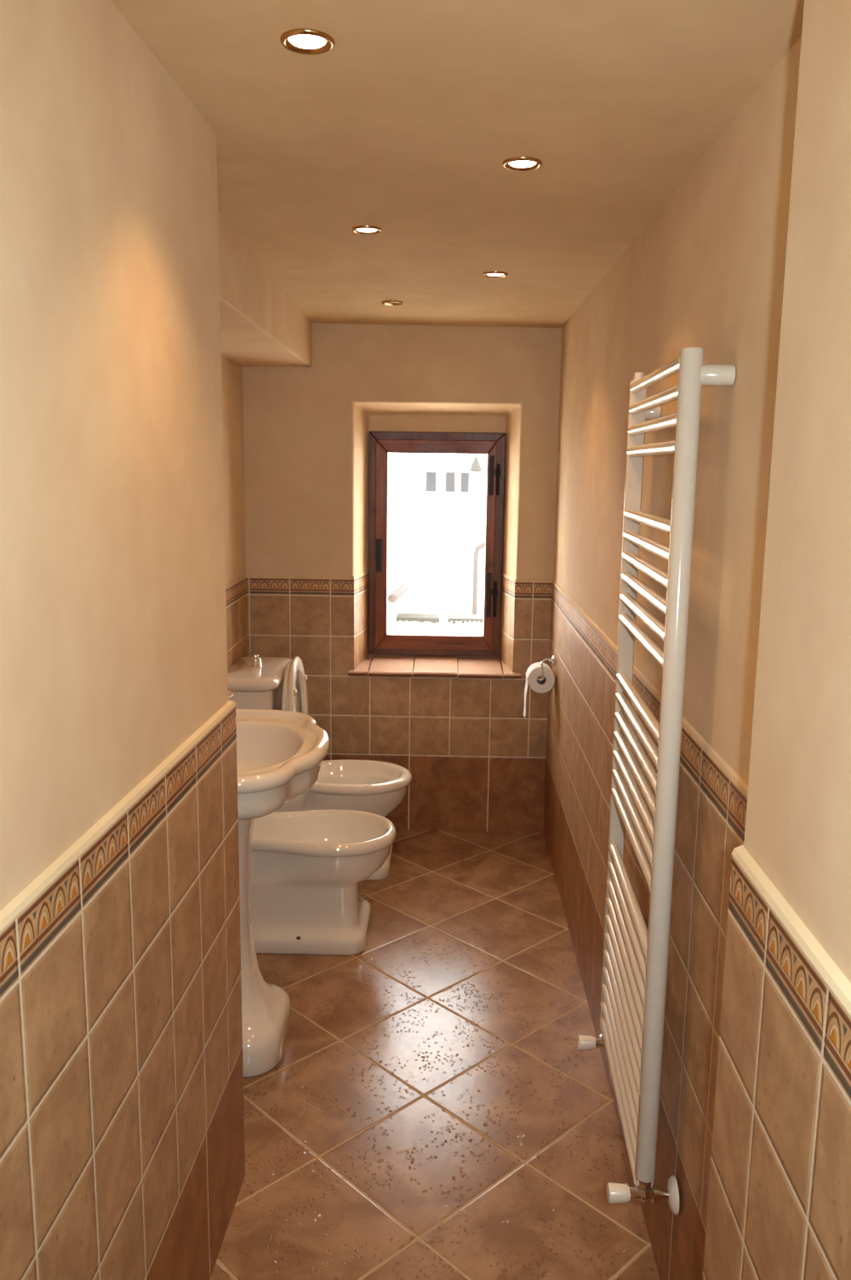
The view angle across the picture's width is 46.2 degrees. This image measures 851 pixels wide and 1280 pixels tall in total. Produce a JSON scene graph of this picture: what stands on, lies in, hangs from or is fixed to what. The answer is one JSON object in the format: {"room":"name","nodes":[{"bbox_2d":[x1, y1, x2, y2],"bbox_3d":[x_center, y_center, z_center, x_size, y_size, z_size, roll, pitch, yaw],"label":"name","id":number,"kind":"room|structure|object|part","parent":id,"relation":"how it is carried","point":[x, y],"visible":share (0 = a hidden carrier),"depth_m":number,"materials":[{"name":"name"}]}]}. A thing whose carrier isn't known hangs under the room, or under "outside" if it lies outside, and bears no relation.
{"room":"bathroom","nodes":[
{"label":"bathroom","id":0,"kind":"room"},
{"bbox_2d":[0,0,228,910],"bbox_3d":[-0.768,0.305,0.395,0.660,2.400,3.340,1,10,1],"label":"wall","id":1,"kind":"structure","parent":0,"point":[113,635],"depth_m":1.31,"materials":[{"name":"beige paint"}]},
{"bbox_2d":[0,700,245,1279],"bbox_3d":[-0.645,0.946,0.508,0.419,1.101,3.351,1,10,1],"label":"wall tiles","id":2,"kind":"structure","parent":1,"relation":"attached to","point":[122,1153],"depth_m":1.47,"materials":[{"name":"tile"}]},
{"bbox_2d":[221,355,245,584],"bbox_3d":[-0.935,-0.172,3.131,0.300,2.400,2.206,1,10,1],"label":"wall","id":3,"kind":"structure","parent":0,"point":[231,372],"depth_m":3.95,"materials":[{"name":"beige paint"}]},
{"bbox_2d":[228,690,234,700],"bbox_3d":[-0.716,0.200,3.401,0.124,0.052,0.150,1,10,1],"label":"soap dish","id":4,"kind":"object","parent":3,"relation":"attached to","point":[231,694],"visible":0.06,"depth_m":3.41,"materials":[{"name":"white ceramic"}]},
{"bbox_2d":[217,211,312,367],"bbox_3d":[-0.629,-1.040,2.974,0.288,0.228,2.206,1,10,1],"label":"soffit","id":5,"kind":"structure","parent":3,"relation":"attached to","point":[261,325],"depth_m":3.06,"materials":[{"name":"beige paint"}]},
{"bbox_2d":[225,570,368,760],"bbox_3d":[-0.752,0.431,3.409,0.453,1.121,2.494,3,10,13],"label":"trim","id":6,"kind":"structure","parent":3,"relation":"attached to","point":[322,620],"depth_m":4.26,"materials":[{"name":"tile"}]},
{"bbox_2d":[242,323,561,674],"bbox_3d":[-0.107,-0.339,4.391,1.900,2.480,0.370,1,10,1],"label":"wall","id":7,"kind":"structure","parent":0,"point":[306,430],"depth_m":4.12,"materials":[{"name":"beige paint"}]},
{"bbox_2d":[354,676,512,831],"bbox_3d":[0.028,0.491,4.342,0.678,0.704,0.006,1,10,1],"label":"trim","id":8,"kind":"structure","parent":7,"relation":"attached to","point":[453,735],"depth_m":4.33,"materials":[{"name":"tile"}]},
{"bbox_2d":[348,654,521,679],"bbox_3d":[0.042,0.116,4.394,0.738,0.046,0.292,1,10,1],"label":"windowsill","id":9,"kind":"structure","parent":7,"relation":"attached to","point":[375,665],"depth_m":4.33,"materials":[{"name":"tile"}]},
{"bbox_2d":[368,431,505,657],"bbox_3d":[0.045,-0.419,4.439,0.596,0.990,0.101,1,10,1],"label":"window","id":10,"kind":"structure","parent":7,"relation":"in","point":[380,443],"depth_m":4.41,"materials":[{"name":"brown wood"}]},
{"bbox_3d":[-0.206,-0.374,4.417,0.028,0.147,0.005,1,10,1],"label":"latch plate","id":11,"kind":"part","parent":10,"relation":"part of","materials":[{"name":"black metal"}]},
{"bbox_3d":[0.124,0.014,4.478,0.155,0.016,0.004,1,10,1],"label":"repair plate","id":12,"kind":"part","parent":10,"relation":"part of","materials":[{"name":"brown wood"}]},
{"bbox_2d":[210,829,660,1279],"bbox_3d":[-0.166,1.355,1.642,1.850,0.080,5.666,1,10,1],"label":"floor","id":13,"kind":"structure","parent":0,"point":[431,1107],"depth_m":2.51,"materials":[{"name":"tile"}]},
{"bbox_2d":[235,708,330,1077],"bbox_3d":[-0.531,0.686,2.689,0.544,0.870,0.686,1,10,1],"label":"washbasin","id":14,"kind":"object","parent":13,"relation":"on","point":[281,754],"visible":0.38,"depth_m":2.65,"materials":[{"name":"white ceramic"}]},
{"bbox_2d":[235,708,330,820],"bbox_3d":[-0.527,0.342,2.629,0.544,0.170,0.686,1,10,1],"label":"basin","id":15,"kind":"object","parent":14,"relation":"in","point":[281,754],"depth_m":2.65,"materials":[{"name":"white ceramic"}]},
{"bbox_2d":[227,654,411,879],"bbox_3d":[-0.411,0.479,3.950,0.717,0.851,0.496,1,10,1],"label":"toilet","id":16,"kind":"object","parent":13,"relation":"on","point":[256,682],"visible":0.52,"depth_m":3.83,"materials":[{"name":"white ceramic"}]},
{"bbox_3d":[-0.661,0.080,3.886,0.052,0.050,0.052,1,10,1],"label":"flush knob","id":17,"kind":"part","parent":16,"relation":"part of","materials":[{"name":"silver metal"}]},
{"bbox_3d":[-0.652,0.129,3.894,0.225,0.048,0.496,1,10,1],"label":"cistern lid","id":18,"kind":"part","parent":16,"relation":"part of","materials":[{"name":"white ceramic"}]},
{"bbox_3d":[-0.527,0.291,3.920,0.021,0.426,0.372,1,10,1],"label":"seat lid","id":19,"kind":"part","parent":16,"relation":"part of","materials":[{"name":"white plastic"}]},
{"bbox_3d":[-0.395,0.709,3.989,0.679,0.384,0.376,1,10,1],"label":"bowl","id":20,"kind":"part","parent":16,"relation":"part of","materials":[{"name":"white ceramic"}]},
{"bbox_2d":[251,809,396,955],"bbox_3d":[-0.424,0.813,3.394,0.648,0.383,0.359,1,10,1],"label":"bidet","id":21,"kind":"object","parent":13,"relation":"on","point":[309,868],"visible":0.67,"depth_m":3.27,"materials":[{"name":"white ceramic"}]},
{"bbox_2d":[110,0,804,327],"bbox_3d":[-0.136,-0.873,1.256,1.850,0.167,5.666,1,10,1],"label":"ceiling","id":22,"kind":"structure","parent":0,"point":[406,128],"depth_m":1.73,"materials":[{"name":"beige paint"}]},
{"bbox_2d":[280,28,334,54],"bbox_3d":[-0.167,-0.848,1.415,0.077,0.006,0.077,1,10,1],"label":"recessed light","id":23,"kind":"object","parent":22,"relation":"in","point":[305,41],"visible":1,"depth_m":1.41,"materials":[{"name":"gold metal"}]},
{"bbox_3d":[-0.167,-0.848,1.415,0.054,0.004,0.054,1,10,1],"label":"bulb","id":24,"kind":"part","parent":23,"relation":"part of","materials":[{"name":"white"}]},
{"bbox_2d":[351,225,382,234],"bbox_3d":[-0.147,-1.028,2.502,0.077,0.006,0.077,1,10,1],"label":"recessed light","id":25,"kind":"object","parent":22,"relation":"in","point":[366,230],"visible":1,"depth_m":2.50,"materials":[{"name":"gold metal"}]},
{"bbox_3d":[-0.147,-1.028,2.502,0.054,0.004,0.054,1,10,1],"label":"bulb","id":26,"kind":"part","parent":25,"relation":"part of","materials":[{"name":"white"}]},
{"bbox_2d":[381,300,403,305],"bbox_3d":[-0.118,-1.191,3.525,0.077,0.006,0.077,1,10,1],"label":"recessed light","id":27,"kind":"object","parent":22,"relation":"in","point":[385,302],"visible":1,"depth_m":3.52,"materials":[{"name":"gold metal"}]},
{"bbox_2d":[482,271,508,278],"bbox_3d":[0.208,-1.087,2.969,0.077,0.006,0.077,1,10,1],"label":"recessed light","id":28,"kind":"object","parent":22,"relation":"in","point":[488,274],"visible":1,"depth_m":2.96,"materials":[{"name":"gold metal"}]},
{"bbox_3d":[0.208,-1.088,2.969,0.054,0.004,0.054,1,10,1],"label":"bulb","id":29,"kind":"part","parent":28,"relation":"part of","materials":[{"name":"white"}]},
{"bbox_2d":[502,156,542,171],"bbox_3d":[0.185,-0.910,1.909,0.077,0.006,0.077,1,10,1],"label":"recessed light","id":30,"kind":"object","parent":22,"relation":"in","point":[517,163],"visible":1,"depth_m":1.90,"materials":[{"name":"gold metal"}]},
{"bbox_3d":[0.185,-0.911,1.909,0.054,0.004,0.054,1,10,1],"label":"bulb","id":31,"kind":"part","parent":30,"relation":"part of","materials":[{"name":"white"}]},
{"bbox_2d":[553,35,801,785],"bbox_3d":[0.628,0.140,1.455,0.300,2.400,5.546,1,10,1],"label":"wall","id":32,"kind":"structure","parent":0,"point":[706,271],"depth_m":1.75,"materials":[{"name":"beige paint"}]},
{"bbox_2d":[540,655,554,679],"bbox_3d":[0.486,0.103,3.999,0.061,0.086,0.144,1,10,1],"label":"toilet paper holder","id":33,"kind":"object","parent":32,"relation":"attached to","point":[551,660],"visible":0.88,"depth_m":3.97,"materials":[{"name":"silver metal"}]},
{"bbox_2d":[523,662,554,717],"bbox_3d":[0.457,0.206,4.019,0.115,0.221,0.098,1,10,1],"label":"toilet paper roll","id":34,"kind":"object","parent":33,"relation":"hanging from","point":[534,671],"visible":0.91,"depth_m":3.97,"materials":[{"name":"white paper"}]},
{"bbox_3d":[0.480,0.108,4.000,0.049,0.075,0.144,1,10,1],"label":"wire arm","id":35,"kind":"part","parent":33,"relation":"part of","materials":[{"name":"silver metal"}]},
{"bbox_3d":[0.505,0.081,3.997,0.025,0.040,0.040,1,10,1],"label":"wall plate","id":36,"kind":"part","parent":33,"relation":"part of","materials":[{"name":"silver metal"}]},
{"bbox_2d":[499,572,748,1279],"bbox_3d":[0.398,0.528,2.942,0.206,1.121,3.259,1,10,1],"label":"wall tiles","id":37,"kind":"structure","parent":32,"relation":"attached to","point":[561,752],"depth_m":2.34,"materials":[{"name":"tile"}]},
{"bbox_2d":[577,347,735,1214],"bbox_3d":[0.418,0.260,1.985,0.133,1.588,0.614,1,10,1],"label":"towel radiator","id":38,"kind":"object","parent":32,"relation":"attached to","point":[643,798],"visible":1,"depth_m":1.82,"materials":[{"name":"white metal"}]},
{"bbox_3d":[0.386,0.963,2.386,0.039,0.035,0.035,1,10,1],"label":"valve knob","id":39,"kind":"part","parent":38,"relation":"part of","materials":[{"name":"white plastic"}]},
{"bbox_3d":[0.355,1.020,1.839,0.039,0.035,0.035,1,10,1],"label":"valve knob","id":40,"kind":"part","parent":38,"relation":"part of","materials":[{"name":"white plastic"}]},
{"bbox_3d":[0.444,0.188,2.255,0.037,1.502,0.028,1,10,1],"label":"post","id":41,"kind":"part","parent":38,"relation":"part of","materials":[{"name":"white metal"}]},
{"bbox_3d":[0.413,0.262,1.702,0.037,1.468,0.028,1,10,1],"label":"post","id":42,"kind":"part","parent":38,"relation":"part of","materials":[{"name":"white metal"}]},
{"bbox_2d":[743,0,850,982],"bbox_3d":[0.406,0.393,-0.024,0.078,2.400,2.537,1,10,1],"label":"wall pier","id":43,"kind":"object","parent":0,"point":[797,831],"visible":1,"depth_m":1.02,"materials":[{"name":"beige paint"}]},
{"bbox_2d":[702,845,850,1279],"bbox_3d":[0.353,1.023,0.086,0.014,1.121,2.537,1,10,1],"label":"wall tiles","id":44,"kind":"structure","parent":43,"relation":"attached to","point":[779,1208],"depth_m":1.06,"materials":[{"name":"tile"}]},
{"label":"outside","id":45,"kind":"structure","parent":0,"visible":0},
{"bbox_3d":[0.346,-0.187,17.647,18.000,0.100,25.154,1,10,1],"label":"ground","id":46,"kind":"structure","parent":45,"visible":0},
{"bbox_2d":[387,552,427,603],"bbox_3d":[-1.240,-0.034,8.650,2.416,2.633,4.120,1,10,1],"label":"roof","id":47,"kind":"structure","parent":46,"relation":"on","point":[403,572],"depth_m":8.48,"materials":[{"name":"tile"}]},
{"bbox_2d":[395,612,439,634],"bbox_3d":[-0.077,0.474,9.362,0.402,1.418,0.320,1,10,1],"label":"stone ledge","id":48,"kind":"object","parent":46,"relation":"on","point":[405,622],"visible":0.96,"depth_m":9.14,"materials":[{"name":"white stone"}]},
{"bbox_2d":[386,458,486,634],"bbox_3d":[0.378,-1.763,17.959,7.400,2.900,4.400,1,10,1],"label":"house","id":49,"kind":"structure","parent":46,"relation":"on","point":[430,500],"depth_m":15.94,"materials":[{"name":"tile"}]},
{"bbox_3d":[0.318,-2.167,15.809,0.850,0.030,0.100,1,10,1],"label":"sill","id":50,"kind":"part","parent":49,"relation":"part of","materials":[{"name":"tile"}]},
{"bbox_2d":[446,613,483,634],"bbox_3d":[0.483,0.484,9.351,0.580,1.418,0.320,1,10,1],"label":"stone ledge","id":51,"kind":"object","parent":46,"relation":"on","point":[457,623],"visible":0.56,"depth_m":9.13,"materials":[{"name":"white stone"}]},
{"bbox_2d":[468,454,481,614],"bbox_3d":[0.702,-1.189,14.498,0.180,2.960,0.180,1,10,1],"label":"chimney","id":52,"kind":"object","parent":46,"relation":"on","point":[475,467],"visible":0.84,"depth_m":14.35,"materials":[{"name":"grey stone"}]},
{"bbox_2d":[471,540,485,614],"bbox_3d":[0.685,-0.273,12.119,0.247,1.968,0.070,1,10,1],"label":"drainpipe","id":53,"kind":"object","parent":46,"relation":"on","point":[475,572],"visible":0.38,"depth_m":12.01,"materials":[{"name":"beige metal"}]}
]}

